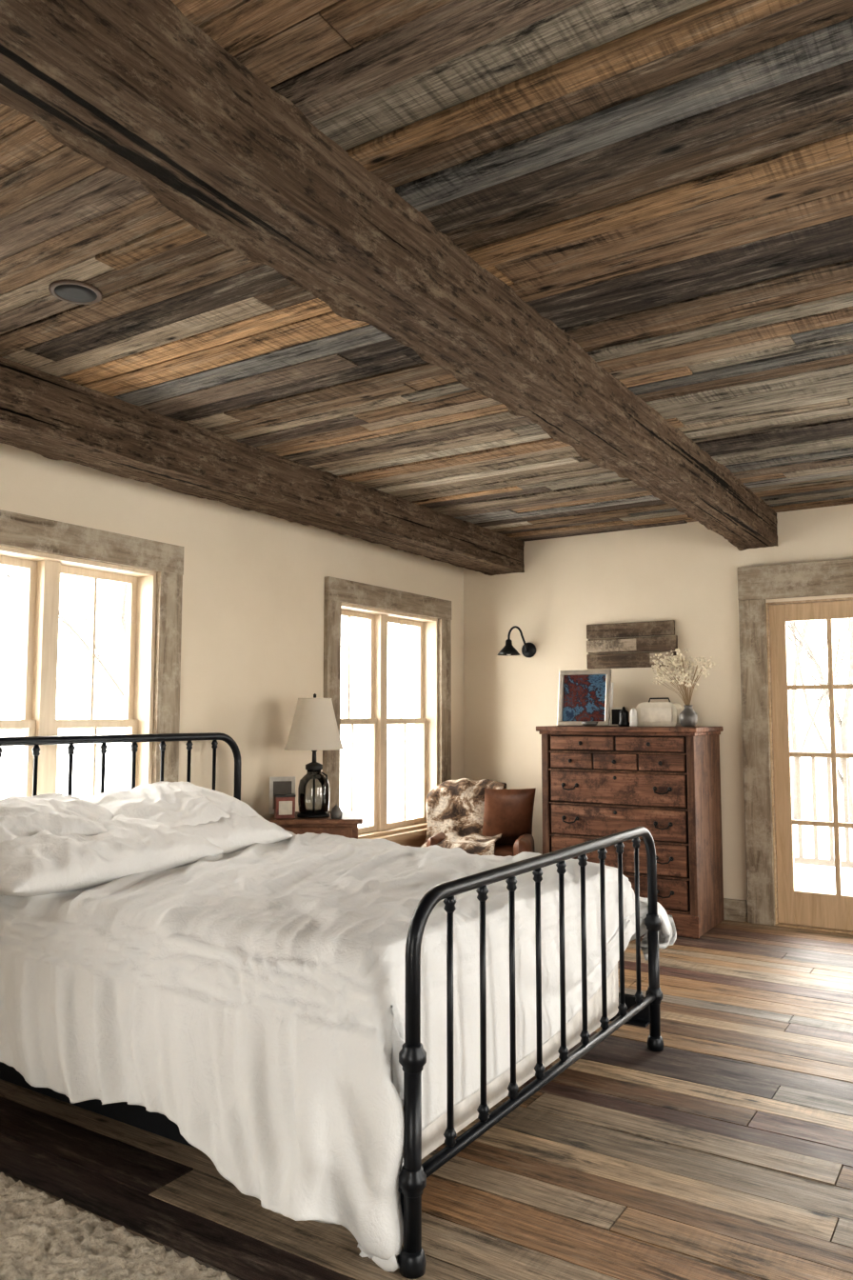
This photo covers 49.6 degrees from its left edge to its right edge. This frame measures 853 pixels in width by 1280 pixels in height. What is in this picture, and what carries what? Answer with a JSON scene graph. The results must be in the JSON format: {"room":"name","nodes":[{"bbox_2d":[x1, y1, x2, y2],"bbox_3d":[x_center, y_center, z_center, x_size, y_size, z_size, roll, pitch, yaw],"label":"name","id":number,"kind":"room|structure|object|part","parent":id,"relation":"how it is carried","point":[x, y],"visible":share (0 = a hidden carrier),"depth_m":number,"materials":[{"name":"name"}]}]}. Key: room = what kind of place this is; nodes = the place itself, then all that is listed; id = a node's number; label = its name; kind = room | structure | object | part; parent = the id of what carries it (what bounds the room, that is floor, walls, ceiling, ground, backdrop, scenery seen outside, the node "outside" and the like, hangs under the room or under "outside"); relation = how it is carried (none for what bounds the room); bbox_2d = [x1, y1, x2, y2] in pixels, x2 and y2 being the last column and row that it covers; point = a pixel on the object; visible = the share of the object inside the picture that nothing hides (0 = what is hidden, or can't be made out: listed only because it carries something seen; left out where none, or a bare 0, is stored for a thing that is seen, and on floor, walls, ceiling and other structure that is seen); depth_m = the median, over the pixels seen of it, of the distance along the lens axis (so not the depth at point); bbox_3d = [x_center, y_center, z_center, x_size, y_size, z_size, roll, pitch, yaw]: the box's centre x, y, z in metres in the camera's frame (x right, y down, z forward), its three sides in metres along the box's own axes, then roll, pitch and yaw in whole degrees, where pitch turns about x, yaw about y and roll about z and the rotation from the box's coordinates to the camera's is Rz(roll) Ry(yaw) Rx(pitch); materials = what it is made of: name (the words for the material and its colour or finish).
{"room":"bedroom","nodes":[
{"label":"bedroom","id":0,"kind":"room"},
{"bbox_2d":[0,442,464,819],"bbox_3d":[-2.118,0.227,3.364,0.200,2.640,9.000,-3,-6,32],"label":"wall","id":1,"kind":"structure","parent":0,"point":[253,596],"depth_m":4.97,"materials":[{"name":"beige paint"}]},
{"bbox_2d":[0,509,184,797],"bbox_3d":[-1.644,0.366,4.013,0.230,1.750,1.340,-3,-6,32],"label":"window","id":2,"kind":"structure","parent":1,"relation":"in","point":[152,571],"depth_m":4.28,"materials":[{"name":"brown wood"}]},
{"bbox_2d":[322,576,451,847],"bbox_3d":[-0.279,0.542,6.142,0.230,1.750,1.430,-3,-6,32],"label":"window","id":3,"kind":"structure","parent":1,"relation":"in","point":[381,606],"depth_m":6.17,"materials":[{"name":"brown wood"}]},
{"bbox_2d":[0,0,852,541],"bbox_3d":[0.536,-1.190,1.779,6.100,0.136,8.600,-3,-6,32],"label":"ceiling","id":4,"kind":"structure","parent":0,"point":[668,185],"depth_m":2.52,"materials":[{"name":"brown wood"}]},
{"bbox_2d":[48,280,101,304],"bbox_3d":[-1.053,-1.044,2.774,0.150,0.010,0.150,-3,-6,32],"label":"recessed light","id":5,"kind":"object","parent":4,"relation":"in","point":[74,291],"visible":1,"depth_m":2.76,"materials":[{"name":"grey metal"}]},
{"bbox_2d":[0,357,524,575],"bbox_3d":[-1.713,-0.893,3.196,0.301,0.236,8.600,-3,-6,32],"label":"ceiling beam","id":6,"kind":"structure","parent":4,"relation":"attached to","point":[50,416],"depth_m":4.20,"materials":[{"name":"brown wood"}]},
{"bbox_2d":[0,0,779,550],"bbox_3d":[-0.203,-0.977,2.235,0.253,0.226,8.600,-3,-6,32],"label":"ceiling beam","id":7,"kind":"structure","parent":4,"relation":"attached to","point":[135,89],"depth_m":2.05,"materials":[{"name":"brown wood"}]},
{"bbox_2d":[0,920,852,1279],"bbox_3d":[0.536,1.468,1.559,6.100,0.131,8.600,-3,-6,32],"label":"floor","id":8,"kind":"structure","parent":0,"point":[725,1151],"depth_m":2.65,"materials":[{"name":"brown wood"}]},
{"bbox_2d":[0,1172,238,1279],"bbox_3d":[-1.330,1.404,1.755,2.356,0.026,1.517,-3,-6,32],"label":"shag rug","id":9,"kind":"object","parent":8,"relation":"on","point":[42,1237],"visible":1,"depth_m":2.18,"materials":[{"name":"beige carpet"}]},
{"bbox_2d":[270,811,362,838],"bbox_3d":[-0.582,1.309,4.918,0.480,0.740,0.417,0,-5,-4],"label":"nightstand","id":10,"kind":"object","parent":8,"relation":"on","point":[348,826],"visible":0.09,"depth_m":4.76,"materials":[{"name":"brown wood"}]},
{"bbox_2d":[269,776,295,814],"bbox_3d":[-0.786,0.846,5.034,0.140,0.199,0.050,1,-5,-9],"label":"photo frame","id":11,"kind":"object","parent":10,"relation":"on","point":[286,785],"visible":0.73,"depth_m":5.04,"materials":[{"name":"white ceramic"}]},
{"bbox_2d":[274,793,296,819],"bbox_3d":[-0.741,0.867,4.821,0.104,0.122,0.065,1,-5,-17],"label":"photo frame","id":12,"kind":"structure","parent":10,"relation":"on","point":[284,804],"depth_m":4.79,"materials":[{"name":"paint"}]},
{"bbox_2d":[284,693,343,818],"bbox_3d":[-0.598,0.609,4.918,0.316,0.650,0.316,-3,-6,32],"label":"table lamp","id":13,"kind":"object","parent":10,"relation":"on","point":[314,728],"visible":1,"depth_m":4.85,"materials":[{"name":"metal"}]},
{"bbox_3d":[-0.598,0.446,4.931,0.316,0.273,0.316,-3,-6,32],"label":"lamp shade","id":14,"kind":"part","parent":13,"relation":"part of","materials":[{"name":"white fabric"}]},
{"bbox_2d":[330,803,342,819],"bbox_3d":[-0.469,0.889,4.800,0.064,0.075,0.064,-3,-6,32],"label":"jar","id":15,"kind":"object","parent":10,"relation":"on","point":[336,812],"visible":1,"depth_m":4.78,"materials":[{"name":"grey ceramic"}]},
{"bbox_2d":[0,732,675,1279],"bbox_3d":[-0.481,0.969,3.469,2.232,1.198,2.096,-3,-6,32],"label":"bed","id":16,"kind":"object","parent":8,"relation":"on","point":[314,1015],"visible":1,"depth_m":2.62,"materials":[{"name":"white fabric"}]},
{"bbox_2d":[0,792,119,896],"bbox_3d":[-1.477,0.738,3.386,0.560,0.317,0.820,14,4,36],"label":"pillow","id":17,"kind":"object","parent":16,"relation":"on","point":[28,820],"depth_m":3.35,"materials":[{"name":"white fabric"}]},
{"bbox_2d":[0,814,223,896],"bbox_3d":[-1.297,0.774,3.412,0.600,0.232,0.980,3,-3,29],"label":"pillow","id":18,"kind":"object","parent":16,"relation":"on","point":[52,854],"depth_m":3.25,"materials":[{"name":"white fabric"}]},
{"bbox_3d":[-1.415,1.008,4.003,0.075,1.188,1.734,-3,-6,32],"label":"headboard","id":19,"kind":"part","parent":16,"relation":"part of","materials":[{"name":"black metal"}]},
{"bbox_2d":[82,781,256,825],"bbox_3d":[-1.109,0.778,3.981,0.520,0.305,0.800,11,1,30],"label":"pillow","id":20,"kind":"object","parent":16,"relation":"on","point":[164,803],"depth_m":3.84,"materials":[{"name":"white fabric"}]},
{"bbox_2d":[174,812,293,855],"bbox_3d":[-1.019,0.822,3.992,0.540,0.212,0.780,4,-2,28],"label":"pillow","id":21,"kind":"object","parent":16,"relation":"on","point":[231,831],"depth_m":3.89,"materials":[{"name":"white fabric"}]},
{"bbox_3d":[0.423,1.083,2.867,0.065,0.853,1.754,-3,-6,32],"label":"footboard","id":22,"kind":"part","parent":16,"relation":"part of","materials":[{"name":"black metal"}]},
{"bbox_2d":[421,778,536,857],"bbox_3d":[0.331,1.349,6.053,0.763,0.848,0.739,-1,-5,13],"label":"armchair","id":23,"kind":"object","parent":8,"relation":"on","point":[484,816],"visible":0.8,"depth_m":6.09,"materials":[{"name":"brown leather"}]},
{"bbox_3d":[0.368,1.395,6.067,0.672,0.759,0.672,-1,-5,13],"label":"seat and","id":24,"kind":"part","parent":23,"relation":"part of","materials":[{"name":"brown leather"}]},
{"bbox_2d":[481,788,536,838],"bbox_3d":[0.540,1.145,6.096,0.342,0.338,0.178,1,-5,-7],"label":"leather cushion","id":25,"kind":"object","parent":23,"relation":"on","point":[506,813],"depth_m":6.04,"materials":[{"name":"brown leather"}]},
{"bbox_2d":[536,725,724,939],"bbox_3d":[1.289,1.151,5.833,1.030,1.205,0.585,-3,-6,32],"label":"dresser","id":26,"kind":"object","parent":8,"relation":"on","point":[597,782],"visible":0.79,"depth_m":5.57,"materials":[{"name":"red wood"}]},
{"bbox_2d":[557,669,611,726],"bbox_3d":[1.030,0.379,6.035,0.350,0.368,0.080,-3,-5,28],"label":"framed painting","id":27,"kind":"object","parent":26,"relation":"on","point":[585,694],"visible":0.99,"depth_m":6.03,"materials":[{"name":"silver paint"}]},
{"bbox_2d":[581,721,598,726],"bbox_3d":[1.030,0.529,5.822,0.110,0.030,0.110,-3,-6,32],"label":"dish","id":28,"kind":"object","parent":26,"relation":"on","point":[586,724],"visible":1,"depth_m":5.78,"materials":[{"name":"grey ceramic"}]},
{"bbox_2d":[609,681,613,725],"bbox_3d":[1.125,0.434,6.239,0.280,0.290,0.050,-3,-6,35],"label":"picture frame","id":29,"kind":"object","parent":26,"relation":"on","point":[611,695],"visible":0.12,"depth_m":6.16,"materials":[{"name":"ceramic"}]},
{"bbox_2d":[610,707,627,726],"bbox_3d":[1.240,0.495,5.950,0.100,0.120,0.063,-2,-5,27],"label":"picture frame","id":30,"kind":"object","parent":26,"relation":"on","point":[614,711],"visible":0.64,"depth_m":5.93,"materials":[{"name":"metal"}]},
{"bbox_2d":[619,706,629,726],"bbox_3d":[1.246,0.482,5.830,0.068,0.125,0.068,-3,-6,32],"label":"bottle","id":31,"kind":"object","parent":26,"relation":"on","point":[624,713],"visible":1,"depth_m":5.80,"materials":[{"name":"glass"}]},
{"bbox_2d":[629,708,638,726],"bbox_3d":[1.294,0.483,5.775,0.048,0.115,0.048,-3,-6,32],"label":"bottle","id":32,"kind":"object","parent":26,"relation":"on","point":[633,722],"visible":1,"depth_m":5.76,"materials":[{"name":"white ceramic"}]},
{"bbox_2d":[636,697,682,726],"bbox_3d":[1.454,0.450,5.768,0.270,0.180,0.114,-3,-6,35],"label":"metal tin","id":33,"kind":"object","parent":26,"relation":"on","point":[650,713],"visible":0.98,"depth_m":5.72,"materials":[{"name":"silver metal"}]},
{"bbox_2d":[650,647,715,726],"bbox_3d":[1.552,0.291,5.646,0.390,0.476,0.300,-3,-6,32],"label":"vase","id":34,"kind":"object","parent":26,"relation":"on","point":[689,717],"visible":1,"depth_m":5.61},
{"bbox_2d":[463,503,852,900],"bbox_3d":[2.906,0.393,5.368,6.100,2.640,0.200,-3,-6,32],"label":"wall","id":35,"kind":"structure","parent":0,"point":[687,574],"depth_m":6.33,"materials":[{"name":"beige paint"}]},
{"bbox_2d":[497,625,536,658],"bbox_3d":[0.631,0.013,6.617,0.275,0.223,0.165,4,-6,-38],"label":"wall sconce","id":36,"kind":"object","parent":35,"relation":"attached to","point":[529,650],"visible":1,"depth_m":6.59,"materials":[{"name":"black metal"}]},
{"bbox_2d":[586,620,678,669],"bbox_3d":[1.380,0.035,6.235,0.630,0.305,0.036,-3,-6,32],"label":"sign","id":37,"kind":"object","parent":35,"relation":"attached to","point":[610,645],"visible":0.84,"depth_m":6.23,"materials":[{"name":"brown wood"}]},
{"bbox_2d":[723,898,747,922],"bbox_3d":[2.846,1.636,5.172,6.100,0.130,0.022,-3,-6,32],"label":"baseboard","id":38,"kind":"structure","parent":35,"relation":"attached to","point":[734,910],"depth_m":5.75,"materials":[{"name":"beige wood"}]},
{"bbox_2d":[738,558,852,934],"bbox_3d":[2.593,0.621,5.525,1.315,2.210,0.242,-3,-6,32],"label":"trim","id":39,"kind":"structure","parent":35,"relation":"attached to","point":[757,584],"depth_m":5.71,"materials":[{"name":"brown wood"}]},
{"bbox_2d":[769,600,852,931],"bbox_3d":[2.549,0.734,5.465,0.955,1.955,0.123,-3,-6,32],"label":"door","id":40,"kind":"structure","parent":35,"relation":"in","point":[804,908],"depth_m":5.65,"materials":[{"name":"brown wood"}]},
{"label":"outside","id":41,"kind":"structure","parent":0,"visible":0},
{"bbox_2d":[0,740,852,879],"bbox_3d":[5.385,2.581,8.242,80.000,0.050,100.000,-3,-6,32],"label":"snowy ground","id":42,"kind":"structure","parent":41,"point":[10,767],"depth_m":25.46,"materials":[{"name":"white snow"}]},
{"bbox_2d":[0,566,127,699],"bbox_3d":[-5.539,-0.944,14.977,3.640,8.100,5.446,-3,-6,32],"label":"bare tree","id":43,"kind":"object","parent":42,"relation":"on","point":[65,622],"visible":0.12,"depth_m":14.94,"materials":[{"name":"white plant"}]},
{"bbox_2d":[789,619,841,819],"bbox_3d":[7.037,-1.427,15.443,5.334,9.134,3.702,1,-5,-13],"label":"bare tree","id":44,"kind":"object","parent":42,"relation":"on","point":[820,698],"visible":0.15,"depth_m":16.78,"materials":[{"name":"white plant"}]},
{"bbox_2d":[786,618,852,833],"bbox_3d":[4.860,-0.421,12.828,2.752,6.706,4.188,-2,-5,19],"label":"bare tree","id":45,"kind":"object","parent":42,"relation":"on","point":[844,722],"visible":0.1,"depth_m":12.77,"materials":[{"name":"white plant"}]},
{"bbox_2d":[791,750,852,895],"bbox_3d":[3.412,1.597,6.343,4.000,1.600,2.050,-3,-6,32],"label":"deck railing","id":46,"kind":"object","parent":42,"relation":"on","point":[803,882],"visible":0.16,"depth_m":7.55,"materials":[{"name":"white wood"}]}
]}

